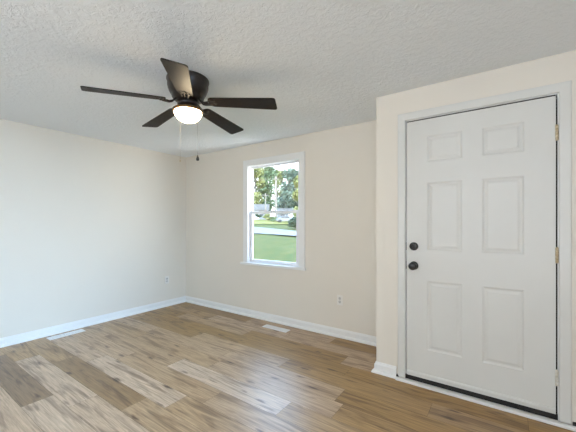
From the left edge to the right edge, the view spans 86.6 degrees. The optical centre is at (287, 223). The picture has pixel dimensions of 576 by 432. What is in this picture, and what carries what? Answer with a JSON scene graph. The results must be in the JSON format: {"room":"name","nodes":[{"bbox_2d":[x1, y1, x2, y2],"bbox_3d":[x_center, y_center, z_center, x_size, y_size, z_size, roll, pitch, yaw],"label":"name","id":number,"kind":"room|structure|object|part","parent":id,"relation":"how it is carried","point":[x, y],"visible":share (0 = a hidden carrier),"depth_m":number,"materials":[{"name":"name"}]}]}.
{"room":"empty living room","nodes":[
{"label":"empty living room","id":0,"kind":"room"},
{"bbox_2d":[0,119,185,337],"bbox_3d":[-3.418,0.095,2.626,0.160,2.350,6.212,0,0,35],"label":"wall","id":1,"kind":"structure","parent":0,"point":[90,227],"depth_m":3.75,"materials":[{"name":"paint"}]},
{"bbox_2d":[0,296,185,347],"bbox_3d":[-3.339,1.225,2.570,0.034,0.090,5.892,0,0,35],"label":"baseboard","id":2,"kind":"structure","parent":1,"relation":"attached to","point":[36,334],"depth_m":3.74,"materials":[{"name":"paint"}]},
{"bbox_2d":[165,276,168,283],"bbox_3d":[-1.864,0.868,4.704,0.009,0.114,0.070,0,0,35],"label":"wall outlet","id":3,"kind":"object","parent":1,"relation":"attached to","point":[166,277],"visible":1,"depth_m":4.70,"materials":[{"name":"white plastic"}]},
{"bbox_2d":[186,120,375,335],"bbox_3d":[-0.253,0.095,4.069,3.377,2.350,0.100,0,0,35],"label":"wall","id":4,"kind":"structure","parent":0,"point":[340,163],"depth_m":3.65,"materials":[{"name":"paint"}]},
{"bbox_2d":[240,159,305,270],"bbox_3d":[-0.196,-0.114,4.007,1.059,1.354,0.134,0,0,35],"label":"window","id":5,"kind":"structure","parent":4,"relation":"in","point":[256,262],"depth_m":4.07,"materials":[{"name":"white plastic"}]},
{"bbox_3d":[-0.162,-0.129,4.036,0.834,1.315,0.040,0,0,35],"label":"frame","id":6,"kind":"part","parent":5,"relation":"part of","materials":[{"name":"white plastic"}]},
{"bbox_3d":[-0.182,0.180,4.007,0.832,0.696,0.026,0,0,35],"label":"sash","id":7,"kind":"part","parent":5,"relation":"part of","materials":[{"name":"white plastic"}]},
{"bbox_3d":[-0.164,-0.457,4.032,0.820,0.645,0.024,0,0,35],"label":"sash","id":8,"kind":"part","parent":5,"relation":"part of","materials":[{"name":"white plastic"}]},
{"bbox_2d":[243,151,304,267],"bbox_3d":[-0.210,-0.169,3.967,1.006,1.406,0.018,0,0,35],"label":"trim","id":9,"kind":"structure","parent":4,"relation":"attached to","point":[298,155],"depth_m":3.81,"materials":[{"name":"paint"}]},
{"bbox_2d":[186,296,375,345],"bbox_3d":[-0.303,1.225,4.023,3.347,0.090,0.034,0,0,35],"label":"baseboard","id":10,"kind":"structure","parent":4,"relation":"attached to","point":[322,329],"depth_m":3.78,"materials":[{"name":"paint"}]},
{"bbox_2d":[337,295,342,305],"bbox_3d":[0.581,0.857,3.421,0.070,0.114,0.009,0,0,35],"label":"wall outlet","id":11,"kind":"object","parent":4,"relation":"attached to","point":[339,297],"visible":1,"depth_m":3.42,"materials":[{"name":"white plastic"}]},
{"bbox_2d":[0,302,574,431],"bbox_3d":[-0.903,1.370,0.869,6.296,0.200,6.212,0,0,35],"label":"floor","id":12,"kind":"structure","parent":0,"point":[182,367],"depth_m":2.38,"materials":[{"name":"brown wood"}]},
{"bbox_2d":[47,329,84,339],"bbox_3d":[-2.531,1.267,3.493,0.105,0.006,0.350,0,0,35],"label":"floor vent","id":13,"kind":"object","parent":12,"relation":"in","point":[80,330],"visible":1,"depth_m":3.48,"materials":[{"name":"white metal"}]},
{"bbox_2d":[50,330,80,338],"bbox_3d":[-2.531,1.267,3.493,0.065,0.003,0.301,0,0,35],"label":"grille","id":14,"kind":"object","parent":13,"relation":"attached to","point":[77,331],"depth_m":3.48,"materials":[{"name":"white metal"}]},
{"bbox_2d":[262,324,289,332],"bbox_3d":[-0.147,1.267,3.694,0.360,0.006,0.100,0,0,35],"label":"floor vent","id":15,"kind":"object","parent":12,"relation":"in","point":[266,325],"visible":1,"depth_m":3.69,"materials":[{"name":"white metal"}]},
{"bbox_2d":[265,325,286,330],"bbox_3d":[-0.147,1.267,3.694,0.310,0.003,0.060,0,0,35],"label":"grille","id":16,"kind":"object","parent":15,"relation":"attached to","point":[266,326],"depth_m":3.69,"materials":[{"name":"white metal"}]},
{"bbox_2d":[0,0,575,156],"bbox_3d":[-0.903,-1.140,0.869,6.296,0.120,6.212,0,0,35],"label":"ceiling","id":17,"kind":"structure","parent":0,"point":[324,64],"depth_m":1.93,"materials":[{"name":"white paint"}]},
{"bbox_2d":[80,58,276,161],"bbox_3d":[-0.758,-0.777,2.316,1.277,0.605,1.289,0,0,35],"label":"ceiling fan","id":18,"kind":"object","parent":17,"relation":"hanging from","point":[188,88],"visible":1,"depth_m":2.21,"materials":[{"name":"brown metal"}]},
{"bbox_3d":[-1.105,-0.883,2.079,0.507,0.006,0.144,-5,13,-30],"label":"blade","id":19,"kind":"part","parent":18,"relation":"part of","materials":[{"name":"brown wood"}]},
{"bbox_3d":[-1.053,-0.883,2.561,0.507,0.006,0.144,-5,7,42],"label":"blade","id":20,"kind":"part","parent":18,"relation":"part of","materials":[{"name":"brown wood"}]},
{"bbox_3d":[-0.663,-0.883,1.880,0.144,0.006,0.507,11,2,-12],"label":"blade","id":21,"kind":"part","parent":18,"relation":"part of","materials":[{"name":"brown wood"}]},
{"bbox_3d":[-0.747,-0.797,2.284,0.196,0.082,0.196,0,0,35],"label":"lamp shade","id":22,"kind":"part","parent":18,"relation":"part of","materials":[{"name":"white glass"}]},
{"bbox_3d":[-0.578,-0.883,2.660,0.144,0.006,0.507,-12,-9,23],"label":"blade","id":23,"kind":"part","parent":18,"relation":"part of","materials":[{"name":"brown wood"}]},
{"bbox_3d":[-0.337,-0.883,2.239,0.507,0.006,0.144,4,-10,6],"label":"blade","id":24,"kind":"part","parent":18,"relation":"part of","materials":[{"name":"brown wood"}]},
{"bbox_2d":[376,50,575,424],"bbox_3d":[1.873,0.095,1.921,2.628,2.350,0.130,0,0,35],"label":"wall","id":25,"kind":"structure","parent":0,"point":[558,68],"depth_m":2.51,"materials":[{"name":"paint"}]},
{"bbox_2d":[398,80,571,423],"bbox_3d":[1.334,0.178,2.206,1.055,2.140,0.019,0,0,35],"label":"trim","id":26,"kind":"structure","parent":25,"relation":"attached to","point":[564,89],"depth_m":1.93,"materials":[{"name":"paint"}]},
{"bbox_2d":[395,93,575,431],"bbox_3d":[1.364,0.214,2.230,1.096,2.112,0.204,0,0,35],"label":"door","id":27,"kind":"structure","parent":25,"relation":"in","point":[482,183],"depth_m":2.16,"materials":[{"name":"paint"}]},
{"bbox_3d":[0.988,0.335,2.412,0.068,0.068,0.070,0,0,35],"label":"knob","id":28,"kind":"part","parent":27,"relation":"part of","materials":[{"name":"black metal"}]},
{"bbox_3d":[1.005,0.095,2.868,0.120,2.350,0.430,0,0,35],"label":"wall","id":29,"kind":"structure","parent":0,"visible":0},
{"bbox_2d":[371,361,396,378],"bbox_3d":[0.964,1.225,2.796,0.204,0.090,0.594,0,0,35],"label":"baseboard","id":30,"kind":"structure","parent":29,"relation":"attached to","point":[387,370],"depth_m":2.56,"materials":[{"name":"paint"}]},
{"label":"outside","id":31,"kind":"structure","parent":0,"visible":0},
{"bbox_2d":[253,216,295,262],"bbox_3d":[-15.104,-0.098,112.194,222.399,4.011,160.166,0,0,35],"label":"ground","id":32,"kind":"structure","parent":31,"point":[273,247],"depth_m":18.70,"materials":[{"name":"green plant"}]},
{"bbox_2d":[253,168,264,203],"bbox_3d":[-6.008,-6.410,57.009,3.338,11.266,3.455,0,0,35],"label":"tree","id":33,"kind":"object","parent":32,"relation":"on","point":[258,199],"visible":0.48,"depth_m":56.59,"materials":[{"name":"green plant"}]},
{"bbox_2d":[253,204,269,218],"bbox_3d":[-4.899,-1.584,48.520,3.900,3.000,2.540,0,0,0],"label":"house","id":34,"kind":"structure","parent":32,"relation":"on","point":[256,207],"depth_m":47.54,"materials":[{"name":"grey"}]},
{"bbox_2d":[253,166,277,209],"bbox_3d":[-4.650,-7.990,65.820,5.256,13.680,5.142,0,0,35],"label":"tree","id":35,"kind":"object","parent":32,"relation":"on","point":[269,172],"visible":0.62,"depth_m":64.68,"materials":[{"name":"green plant"}]},
{"bbox_2d":[262,214,271,219],"bbox_3d":[-2.945,-0.901,43.922,1.257,1.204,1.403,0,0,35],"label":"shrub","id":36,"kind":"object","parent":32,"relation":"on","point":[267,216],"visible":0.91,"depth_m":43.58,"materials":[{"name":"green plant"}]},
{"bbox_2d":[273,176,278,217],"bbox_3d":[-1.807,-3.671,45.972,1.000,6.900,0.455,0,0,0],"label":"utility pole","id":37,"kind":"object","parent":32,"relation":"on","point":[275,179],"visible":0.79,"depth_m":45.85,"materials":[{"name":"grey wood"}]},
{"bbox_2d":[271,167,285,209],"bbox_3d":[-2.722,-8.001,77.824,4.642,12.707,4.915,0,0,20],"label":"tree","id":38,"kind":"object","parent":32,"relation":"on","point":[280,171],"visible":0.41,"depth_m":77.14,"materials":[{"name":"green plant"}]},
{"bbox_2d":[276,216,291,221],"bbox_3d":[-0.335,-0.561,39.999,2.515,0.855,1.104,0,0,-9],"label":"car","id":39,"kind":"object","parent":32,"relation":"on","point":[282,218],"visible":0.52,"depth_m":39.43,"materials":[{"name":"grey metal"}]},
{"bbox_2d":[273,167,297,207],"bbox_3d":[0.200,-5.640,56.292,4.640,9.838,5.665,0,0,35],"label":"tree","id":40,"kind":"object","parent":32,"relation":"on","point":[290,173],"visible":0.8,"depth_m":55.64,"materials":[{"name":"green plant"}]},
{"bbox_2d":[277,208,293,217],"bbox_3d":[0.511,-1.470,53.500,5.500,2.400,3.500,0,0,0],"label":"house","id":41,"kind":"structure","parent":32,"relation":"on","point":[279,215],"depth_m":51.99,"materials":[{"name":"grey"}]},
{"bbox_2d":[287,217,295,228],"bbox_3d":[0.635,-0.055,30.553,1.644,1.377,1.466,0,0,-26],"label":"shrub","id":42,"kind":"object","parent":32,"relation":"on","point":[292,222],"visible":0.7,"depth_m":30.14,"materials":[{"name":"green plant"}]},
{"bbox_2d":[289,170,297,207],"bbox_3d":[2.261,-6.653,68.060,4.607,10.841,4.052,0,0,35],"label":"tree","id":43,"kind":"object","parent":32,"relation":"on","point":[294,204],"visible":0.07,"depth_m":67.13,"materials":[{"name":"green plant"}]},
{"bbox_2d":[292,175,297,216],"bbox_3d":[1.583,-4.008,48.065,2.540,7.208,2.194,0,0,35],"label":"tree","id":44,"kind":"object","parent":32,"relation":"on","point":[295,193],"visible":0.33,"depth_m":47.76,"materials":[{"name":"green plant"}]},
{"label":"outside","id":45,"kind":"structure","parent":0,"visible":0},
{"bbox_2d":[253,227,295,235],"bbox_3d":[-6.831,0.444,30.319,35.803,1.797,7.661,0,0,35],"label":"road","id":46,"kind":"structure","parent":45,"point":[261,230],"depth_m":26.74,"materials":[{"name":"concrete"}]},
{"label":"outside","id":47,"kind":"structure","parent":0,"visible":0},
{"bbox_2d":[253,219,288,223],"bbox_3d":[-3.418,-0.525,47.250,45.579,1.127,21.500,0,0,0],"label":"field","id":48,"kind":"structure","parent":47,"point":[255,221],"depth_m":39.09,"materials":[{"name":"green plant"}]}
]}

